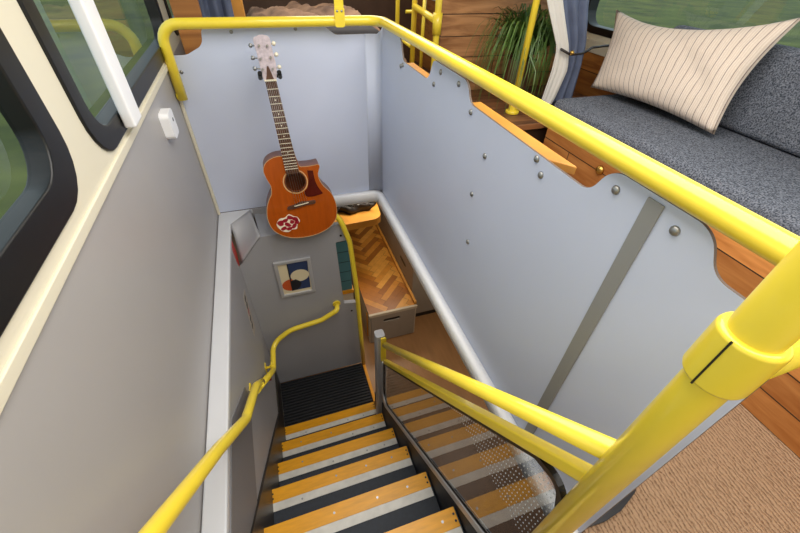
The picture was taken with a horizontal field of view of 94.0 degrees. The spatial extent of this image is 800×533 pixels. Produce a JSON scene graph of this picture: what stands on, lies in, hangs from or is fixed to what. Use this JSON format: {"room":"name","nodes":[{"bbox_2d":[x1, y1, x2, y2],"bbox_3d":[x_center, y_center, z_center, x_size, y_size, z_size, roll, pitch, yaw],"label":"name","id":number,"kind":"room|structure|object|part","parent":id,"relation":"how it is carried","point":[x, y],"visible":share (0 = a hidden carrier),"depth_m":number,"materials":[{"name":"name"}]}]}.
{"room":"vehicle interior","nodes":[
{"label":"vehicle interior","id":0,"kind":"room"},
{"bbox_2d":[0,0,269,532],"bbox_3d":[-1.012,-0.211,1.971,0.080,3.530,6.700,-11,43,-15],"label":"wall","id":1,"kind":"structure","parent":0,"point":[104,418],"depth_m":0.75,"materials":[{"name":"laminate"}]},
{"bbox_2d":[0,64,167,414],"bbox_3d":[-0.442,0.238,0.357,0.007,0.022,3.485,-11,43,-15],"label":"trim","id":2,"kind":"structure","parent":1,"relation":"attached to","point":[9,375],"depth_m":0.60,"materials":[{"name":"beige"}]},
{"bbox_2d":[16,0,164,150],"bbox_3d":[-0.869,-0.901,1.037,0.044,0.751,1.261,-11,43,-15],"label":"window","id":3,"kind":"structure","parent":1,"relation":"in","point":[107,129],"depth_m":0.88,"materials":[{"name":"black rubber"}]},
{"bbox_2d":[158,108,178,138],"bbox_3d":[-0.859,-0.531,1.387,0.034,0.092,0.090,-11,43,-15],"label":"wall sensor","id":4,"kind":"object","parent":1,"relation":"attached to","point":[167,120],"visible":1,"depth_m":1.36,"materials":[{"name":"white plastic"}]},
{"bbox_2d":[163,0,178,35],"bbox_3d":[-1.476,-2.113,2.400,0.044,0.751,2.216,-11,43,-15],"label":"window","id":5,"kind":"structure","parent":1,"relation":"in","point":[165,1],"depth_m":1.81,"materials":[{"name":"black rubber"}]},
{"bbox_2d":[179,101,219,214],"bbox_3d":[-1.000,-0.573,1.845,0.013,0.742,0.021,-11,43,-15],"label":"trim","id":6,"kind":"structure","parent":1,"relation":"attached to","point":[180,102],"depth_m":1.85,"materials":[{"name":"beige"}]},
{"bbox_2d":[0,15,799,532],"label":"handrail","id":7,"kind":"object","parent":1,"relation":"in","point":[30,228],"depth_m":0.62,"materials":[{"name":"yellow metal"}]},
{"bbox_3d":[-0.454,0.432,0.944,0.039,1.181,1.105,-10,43,-14],"label":"rail","id":8,"kind":"part","parent":7,"relation":"part of","materials":[{"name":"yellow metal"}]},
{"bbox_3d":[-0.558,0.369,1.385,0.452,1.671,1.830,-1,41,-3],"label":"handrail","id":9,"kind":"part","parent":7,"relation":"part of","materials":[{"name":"yellow metal"}]},
{"bbox_3d":[-0.678,0.434,2.132,0.364,0.556,0.891,11,42,10],"label":"rail","id":10,"kind":"part","parent":7,"relation":"part of","materials":[{"name":"yellow metal"}]},
{"bbox_2d":[334,0,344,26],"bbox_3d":[-0.253,-1.394,1.372,0.044,0.875,0.013,-11,43,-15],"label":"stanchion","id":11,"kind":"object","parent":7,"relation":"attached to","point":[339,14],"visible":1,"depth_m":1.62,"materials":[{"name":"yellow metal"}]},
{"bbox_3d":[-0.228,-0.364,1.017,0.971,0.321,1.906,-11,43,-15],"label":"handrail","id":12,"kind":"part","parent":7,"relation":"part of","materials":[{"name":"yellow metal"}]},
{"bbox_2d":[242,0,411,59],"bbox_3d":[-0.932,-2.573,4.686,2.504,3.530,0.080,-11,43,-15],"label":"wall","id":13,"kind":"structure","parent":0,"point":[384,8],"depth_m":4.44,"materials":[{"name":"brown wood"}]},
{"bbox_2d":[280,294,545,532],"bbox_3d":[0.085,0.890,3.437,2.344,0.050,6.700,-11,43,-15],"label":"floor","id":14,"kind":"structure","parent":0,"point":[441,431],"depth_m":2.90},
{"bbox_2d":[201,209,285,532],"bbox_3d":[-0.518,1.144,1.770,0.249,1.721,2.595,-11,43,-15],"label":"ledge","id":15,"kind":"object","parent":14,"relation":"on","point":[237,492],"visible":0.96,"depth_m":1.53,"materials":[{"name":"grey"}]},
{"bbox_2d":[232,242,238,265],"bbox_3d":[-0.885,-0.068,2.006,0.001,0.166,0.087,-11,43,-15],"label":"warning sticker","id":16,"kind":"object","parent":15,"relation":"attached to","point":[233,247],"visible":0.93,"depth_m":2.00,"materials":[{"name":"red"}]},
{"bbox_2d":[243,290,254,335],"bbox_3d":[-0.841,0.264,2.088,0.002,0.290,0.160,-11,43,-15],"label":"notice","id":17,"kind":"object","parent":15,"relation":"attached to","point":[244,295],"visible":1,"depth_m":2.08,"materials":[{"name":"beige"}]},
{"bbox_3d":[-0.680,1.024,1.916,0.062,1.700,1.640,-11,43,-15],"label":"panel","id":18,"kind":"part","parent":15,"relation":"part of","materials":[{"name":"grey metal"}]},
{"bbox_3d":[-0.778,-0.235,2.089,0.044,0.004,0.239,-15,44,-19],"label":"backing plate","id":19,"kind":"part","parent":15,"relation":"part of","materials":[{"name":"grey metal"}]},
{"bbox_3d":[-0.642,0.935,1.854,0.010,1.262,1.640,-11,43,-15],"label":"skirting","id":20,"kind":"part","parent":15,"relation":"part of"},
{"bbox_2d":[224,207,360,382],"bbox_3d":[-0.667,0.238,2.555,0.707,1.390,0.252,-11,43,-15],"label":"panel","id":21,"kind":"object","parent":15,"relation":"attached to","point":[333,343],"visible":0.63,"depth_m":2.42,"materials":[{"name":"grey metal"}]},
{"bbox_2d":[174,27,382,212],"bbox_3d":[-0.550,-0.714,1.920,0.957,0.882,0.041,-11,43,-15],"label":"partition panel","id":22,"kind":"object","parent":21,"relation":"on","point":[330,85],"visible":0.91,"depth_m":1.86,"materials":[{"name":"grey metal"}]},
{"bbox_2d":[257,70,281,79],"bbox_3d":[-0.574,-0.864,1.623,0.098,0.100,0.245,-11,43,-15],"label":"hanger","id":23,"kind":"object","parent":22,"relation":"attached to","point":[279,74],"visible":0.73,"depth_m":1.54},
{"bbox_2d":[248,35,336,237],"bbox_3d":[-0.509,-0.546,1.758,0.353,0.928,0.152,-11,43,-15],"label":"acoustic guitar","id":24,"kind":"object","parent":23,"relation":"hanging from","point":[299,204],"visible":1,"depth_m":1.85,"materials":[{"name":"brown wood"}]},
{"bbox_2d":[273,256,315,297],"bbox_3d":[-0.627,0.068,2.238,0.208,0.280,0.014,-11,43,-15],"label":"framed picture","id":25,"kind":"object","parent":21,"relation":"attached to","point":[294,277],"visible":1,"depth_m":2.23,"materials":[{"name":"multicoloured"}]},
{"bbox_2d":[264,402,463,532],"bbox_3d":[-0.281,1.068,1.870,0.653,1.262,1.293,-11,43,-15],"label":"staircase","id":26,"kind":"structure","parent":15,"relation":"attached to","point":[344,471],"depth_m":1.70,"materials":[{"name":"orange wood"}]},
{"bbox_2d":[374,329,385,413],"bbox_3d":[-0.122,0.736,2.312,0.051,0.992,0.068,-11,43,-15],"label":"post","id":27,"kind":"object","parent":26,"relation":"on","point":[379,336],"visible":0.65,"depth_m":2.11,"materials":[{"name":"grey metal"}]},
{"bbox_2d":[375,342,616,532],"bbox_3d":[0.056,0.627,1.617,0.033,2.094,1.292,-11,43,-15],"label":"glass balustrade","id":28,"kind":"object","parent":26,"relation":"attached to","point":[548,456],"visible":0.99,"depth_m":0.89,"materials":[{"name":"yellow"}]},
{"bbox_3d":[0.091,0.588,1.459,0.006,1.418,1.060,-11,43,-15],"label":"glass pane","id":29,"kind":"part","parent":28,"relation":"part of","materials":[{"name":"clear glass"}]},
{"bbox_3d":[0.081,0.772,1.631,0.022,1.050,1.090,-11,43,-15],"label":"metal frame","id":30,"kind":"part","parent":28,"relation":"part of","materials":[{"name":"grey"}]},
{"bbox_3d":[0.102,0.417,1.304,0.024,1.191,1.050,-11,43,-15],"label":"second rail","id":31,"kind":"part","parent":28,"relation":"part of","materials":[{"name":"yellow metal"}]},
{"bbox_3d":[0.105,0.329,1.220,0.033,1.121,1.074,-11,43,-15],"label":"rail","id":32,"kind":"part","parent":28,"relation":"part of","materials":[{"name":"yellow metal"}]},
{"bbox_2d":[280,363,375,426],"bbox_3d":[-0.556,1.068,2.912,0.676,0.334,0.363,-11,43,-15],"label":"landing","id":33,"kind":"object","parent":14,"relation":"on","point":[330,392],"visible":0.78,"depth_m":2.80,"materials":[{"name":"black rubber"}]},
{"bbox_2d":[336,214,365,364],"bbox_3d":[-0.344,0.229,2.492,0.185,1.499,0.038,-11,43,-15],"label":"stanchion","id":34,"kind":"object","parent":33,"relation":"on","point":[339,219],"visible":0.8,"depth_m":2.38,"materials":[{"name":"yellow metal"}]},
{"bbox_2d":[336,240,353,299],"bbox_3d":[-0.683,0.160,3.212,0.495,1.300,0.415,-11,43,-15],"label":"window","id":35,"kind":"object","parent":14,"relation":"on","point":[341,247],"visible":0.14,"depth_m":2.93,"materials":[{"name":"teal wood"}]},
{"bbox_2d":[348,224,416,342],"bbox_3d":[-0.296,0.077,3.980,0.459,0.430,1.465,-11,43,-15],"label":"storage bench","id":36,"kind":"object","parent":14,"relation":"on","point":[388,303],"visible":0.87,"depth_m":3.58,"materials":[{"name":"brown wood"}]},
{"bbox_3d":[-0.304,0.538,3.466,0.007,0.300,0.030,-11,43,-15],"label":"orange trim","id":37,"kind":"part","parent":36,"relation":"part of","materials":[{"name":"orange wood"}]},
{"bbox_3d":[-0.060,0.403,3.357,0.454,0.030,0.022,-11,43,-15],"label":"rail","id":38,"kind":"part","parent":36,"relation":"part of","materials":[{"name":"brown wood"}]},
{"bbox_3d":[-0.067,0.548,3.485,0.420,0.355,0.016,-11,43,-15],"label":"drawer","id":39,"kind":"part","parent":36,"relation":"part of","materials":[{"name":"beige wood"}]},
{"bbox_2d":[377,203,435,316],"bbox_3d":[-0.019,-0.579,4.342,0.490,0.970,2.300,-11,43,-15],"label":"base cabinet","id":40,"kind":"object","parent":14,"relation":"on","point":[424,305],"visible":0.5,"depth_m":3.68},
{"bbox_2d":[439,0,555,89],"bbox_3d":[0.672,-1.513,2.225,0.920,1.760,0.040,-11,43,-15],"label":"wall partition","id":41,"kind":"structure","parent":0,"point":[461,19],"depth_m":2.20,"materials":[{"name":"brown wood"}]},
{"bbox_2d":[415,0,615,96],"bbox_3d":[1.308,-1.320,2.017,0.092,1.780,6.700,-11,43,-15],"label":"wall","id":42,"kind":"structure","parent":0,"point":[591,64],"depth_m":2.39,"materials":[{"name":"brown wood"}]},
{"bbox_2d":[433,0,607,56],"bbox_3d":[1.262,-1.193,2.109,0.020,0.065,6.700,-11,43,-15],"label":"trim","id":43,"kind":"structure","parent":42,"relation":"attached to","point":[590,42],"depth_m":2.25,"materials":[{"name":"beige"}]},
{"bbox_2d":[587,0,613,37],"bbox_3d":[1.726,-0.694,0.906,0.069,0.736,3.486,-11,43,-15],"label":"window","id":44,"kind":"structure","parent":42,"relation":"in","point":[593,27],"depth_m":2.27,"materials":[{"name":"black rubber"}]},
{"bbox_2d":[406,60,799,532],"bbox_3d":[0.597,-0.497,2.433,1.373,0.050,6.700,-11,43,-15],"label":"floor","id":45,"kind":"structure","parent":0,"point":[737,476],"depth_m":1.09,"materials":[{"name":"carpet"}]},
{"bbox_2d":[405,0,425,67],"bbox_3d":[0.133,-2.079,3.428,0.185,1.000,0.031,-11,43,-15],"label":"frame","id":46,"kind":"object","parent":45,"relation":"on","point":[424,1],"visible":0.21,"depth_m":3.37,"materials":[{"name":"yellow metal"}]},
{"bbox_2d":[395,0,442,70],"bbox_3d":[0.106,-1.668,2.377,0.064,1.760,1.066,-7,42,-10],"label":"frame","id":47,"kind":"object","parent":45,"relation":"on","point":[435,18],"visible":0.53,"depth_m":2.19,"materials":[{"name":"yellow metal"}]},
{"bbox_2d":[471,85,586,143],"bbox_3d":[0.747,-0.807,2.400,0.950,0.470,0.630,-11,43,-15],"label":"box","id":48,"kind":"object","parent":45,"relation":"on","point":[535,129],"visible":0.02,"depth_m":2.13,"materials":[{"name":"brown wood"}]},
{"bbox_2d":[464,2,555,112],"bbox_3d":[0.714,-1.169,2.140,0.687,0.545,0.489,-25,48,-28],"label":"potted plant","id":49,"kind":"object","parent":48,"relation":"on","point":[513,38],"visible":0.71,"depth_m":2.02,"materials":[{"name":"green plant"}]},
{"bbox_3d":[0.716,-1.156,2.280,0.180,0.208,0.180,-11,43,-15],"label":"pot","id":50,"kind":"part","parent":49,"relation":"part of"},
{"bbox_2d":[505,0,539,114],"bbox_3d":[0.650,-1.353,1.682,0.074,1.290,0.074,-11,43,-15],"label":"pole","id":51,"kind":"object","parent":48,"relation":"on","point":[535,5],"visible":0.73,"depth_m":1.88,"materials":[{"name":"yellow metal"}]},
{"bbox_2d":[508,105,516,111],"bbox_3d":[0.632,-0.889,2.085,0.047,0.040,0.047,-11,43,-15],"label":"socket","id":52,"kind":"object","parent":51,"relation":"attached to","point":[512,109],"depth_m":2.07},
{"bbox_2d":[535,95,555,105],"bbox_3d":[0.836,-0.909,2.116,0.190,0.058,0.220,-11,43,-15],"label":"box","id":53,"kind":"object","parent":48,"relation":"on","point":[539,96],"visible":0.02,"depth_m":2.13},
{"bbox_2d":[588,489,635,527],"bbox_3d":[0.600,0.671,1.045,0.225,0.012,0.033,-18,45,-22],"label":"strip","id":54,"kind":"object","parent":45,"relation":"on","point":[617,508],"visible":0.34,"depth_m":1.03,"materials":[{"name":"black metal"}]},
{"bbox_2d":[543,25,799,457],"bbox_3d":[1.480,0.099,1.046,0.603,0.925,2.825,-11,43,-15],"label":"seat","id":55,"kind":"object","parent":45,"relation":"on","point":[751,159],"visible":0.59,"depth_m":1.41,"materials":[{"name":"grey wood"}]},
{"bbox_3d":[0.895,-0.434,1.682,0.020,0.044,0.044,-11,43,-15],"label":"brass knob","id":56,"kind":"part","parent":55,"relation":"part of","materials":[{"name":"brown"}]},
{"bbox_2d":[554,94,799,236],"bbox_3d":[1.482,0.026,0.982,0.563,0.104,2.825,-11,43,-15],"label":"seat cushion","id":57,"kind":"object","parent":55,"relation":"on","point":[758,175],"depth_m":1.42,"materials":[{"name":"grey fabric"}]},
{"bbox_2d":[591,9,799,133],"bbox_3d":[1.184,-0.955,1.684,0.226,0.390,0.842,-14,44,-18],"label":"throw pillow","id":58,"kind":"object","parent":55,"relation":"on","point":[693,76],"visible":1,"depth_m":1.56,"materials":[{"name":"beige fabric"}]},
{"bbox_2d":[673,25,799,156],"bbox_3d":[1.727,-0.156,0.883,0.110,0.311,2.760,-11,43,-15],"label":"cushion","id":59,"kind":"object","parent":55,"relation":"on","point":[764,111],"depth_m":1.44,"materials":[{"name":"grey fabric"}]},
{"bbox_3d":[-1.070,-1.388,3.380,0.971,0.050,3.180,-11,43,-15],"label":"floor","id":60,"kind":"structure","parent":0,"visible":0},
{"bbox_2d":[169,0,201,53],"bbox_3d":[-0.935,-1.048,1.663,0.129,1.700,0.030,-11,43,-15],"label":"board","id":61,"kind":"object","parent":60,"relation":"on","point":[191,39],"visible":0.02,"depth_m":1.62,"materials":[{"name":"brown wood"}]},
{"bbox_2d":[231,0,245,16],"bbox_3d":[-0.920,-1.367,2.183,0.065,1.500,0.400,-11,43,-15],"label":"cabinet","id":62,"kind":"object","parent":60,"relation":"on","point":[237,5],"visible":0.02,"depth_m":1.95,"materials":[{"name":"orange wood"}]},
{"bbox_2d":[246,1,406,62],"bbox_3d":[-0.702,-1.633,3.044,0.920,0.783,2.020,-11,43,-15],"label":"daybed","id":63,"kind":"object","parent":60,"relation":"on","point":[293,8],"visible":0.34,"depth_m":2.98,"materials":[{"name":"brown fabric"}]},
{"bbox_2d":[326,26,378,33],"bbox_3d":[-0.309,-1.403,2.267,0.340,0.100,0.300,-11,43,-15],"label":"cushion","id":64,"kind":"object","parent":63,"relation":"on","point":[347,29],"visible":0.1,"depth_m":2.16,"materials":[{"name":"grey fabric"}]},
{"bbox_3d":[0.290,1.327,0.325,0.971,0.050,1.605,-11,43,-15],"label":"floor","id":65,"kind":"structure","parent":0,"visible":0},
{"bbox_2d":[333,190,578,532],"bbox_3d":[0.008,0.168,1.638,0.354,0.067,1.891,-11,43,-15],"label":"trim","id":66,"kind":"structure","parent":65,"relation":"attached to","point":[472,363],"depth_m":1.51,"materials":[{"name":"white"}]},
{"bbox_2d":[382,28,769,532],"bbox_3d":[0.198,-0.203,1.367,0.013,0.882,1.860,-11,43,-15],"label":"partition panel","id":67,"kind":"object","parent":65,"relation":"on","point":[579,303],"visible":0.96,"depth_m":0.94,"materials":[{"name":"grey metal"}]},
{"bbox_2d":[407,63,428,77],"bbox_3d":[0.088,-0.759,1.483,0.043,0.023,0.315,-11,43,-15],"label":"board","id":68,"kind":"object","parent":67,"relation":"attached to","point":[423,72],"visible":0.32,"depth_m":1.51,"materials":[{"name":"orange wood"}]},
{"bbox_2d":[473,102,575,174],"bbox_3d":[0.300,-0.353,0.991,0.042,0.020,0.458,-11,43,-15],"label":"board","id":69,"kind":"object","parent":67,"relation":"attached to","point":[566,166],"visible":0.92,"depth_m":0.93,"materials":[{"name":"orange wood"}]},
{"bbox_2d":[532,240,799,532],"bbox_3d":[0.309,0.102,0.354,0.130,1.760,0.090,-11,43,-15],"label":"post","id":70,"kind":"object","parent":65,"relation":"on","point":[757,342],"visible":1,"depth_m":0.33,"materials":[{"name":"yellow metal"}]},
{"bbox_3d":[0.191,-1.774,1.117,2.504,0.060,6.860,-11,43,-15],"label":"ceiling","id":71,"kind":"structure","parent":0,"visible":0},
{"bbox_2d":[68,0,140,127],"bbox_3d":[-0.708,-0.753,0.697,0.028,0.963,0.085,-11,43,-15],"label":"bar","id":72,"kind":"object","parent":71,"relation":"hanging from","point":[87,16],"visible":1,"depth_m":0.89,"materials":[{"name":"white"}]},
{"bbox_2d":[198,0,233,16],"bbox_3d":[-0.980,-1.314,1.875,0.253,1.620,0.054,-11,43,-15],"label":"curtain","id":73,"kind":"object","parent":71,"relation":"hanging from","point":[209,8],"visible":0.07,"depth_m":1.89,"materials":[{"name":"blue fabric"}]},
{"bbox_2d":[541,0,608,103],"bbox_3d":[0.971,-1.363,1.736,0.681,1.248,0.105,-15,44,-19],"label":"curtain","id":74,"kind":"object","parent":71,"relation":"hanging from","point":[569,18],"visible":0.9,"depth_m":1.90,"materials":[{"name":"fabric"}]},
{"label":"outside","id":75,"kind":"structure","parent":0,"visible":0},
{"bbox_2d":[0,0,799,218],"bbox_3d":[-0.101,2.548,2.219,120.000,0.001,120.000,-11,43,-15],"label":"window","id":76,"kind":"structure","parent":75,"point":[127,24],"depth_m":19.36,"materials":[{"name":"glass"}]},
{"bbox_3d":[-0.963,-0.842,4.068,1.324,1.670,0.040,-11,43,-15],"label":"wall","id":77,"kind":"structure","parent":0,"visible":0},
{"bbox_2d":[335,203,380,230],"bbox_3d":[-0.635,-0.609,3.618,0.880,0.070,0.900,-11,43,-15],"label":"corner shelf","id":78,"kind":"object","parent":77,"relation":"attached to","point":[362,219],"visible":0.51,"depth_m":3.39,"materials":[{"name":"orange wood"}]},
{"bbox_2d":[337,202,376,214],"bbox_3d":[-0.440,-0.654,3.502,0.487,0.152,0.364,-11,43,-15],"label":"leather bag","id":79,"kind":"object","parent":78,"relation":"on","point":[349,209],"visible":0.27,"depth_m":3.41,"materials":[{"name":"brown leather"}]}
]}

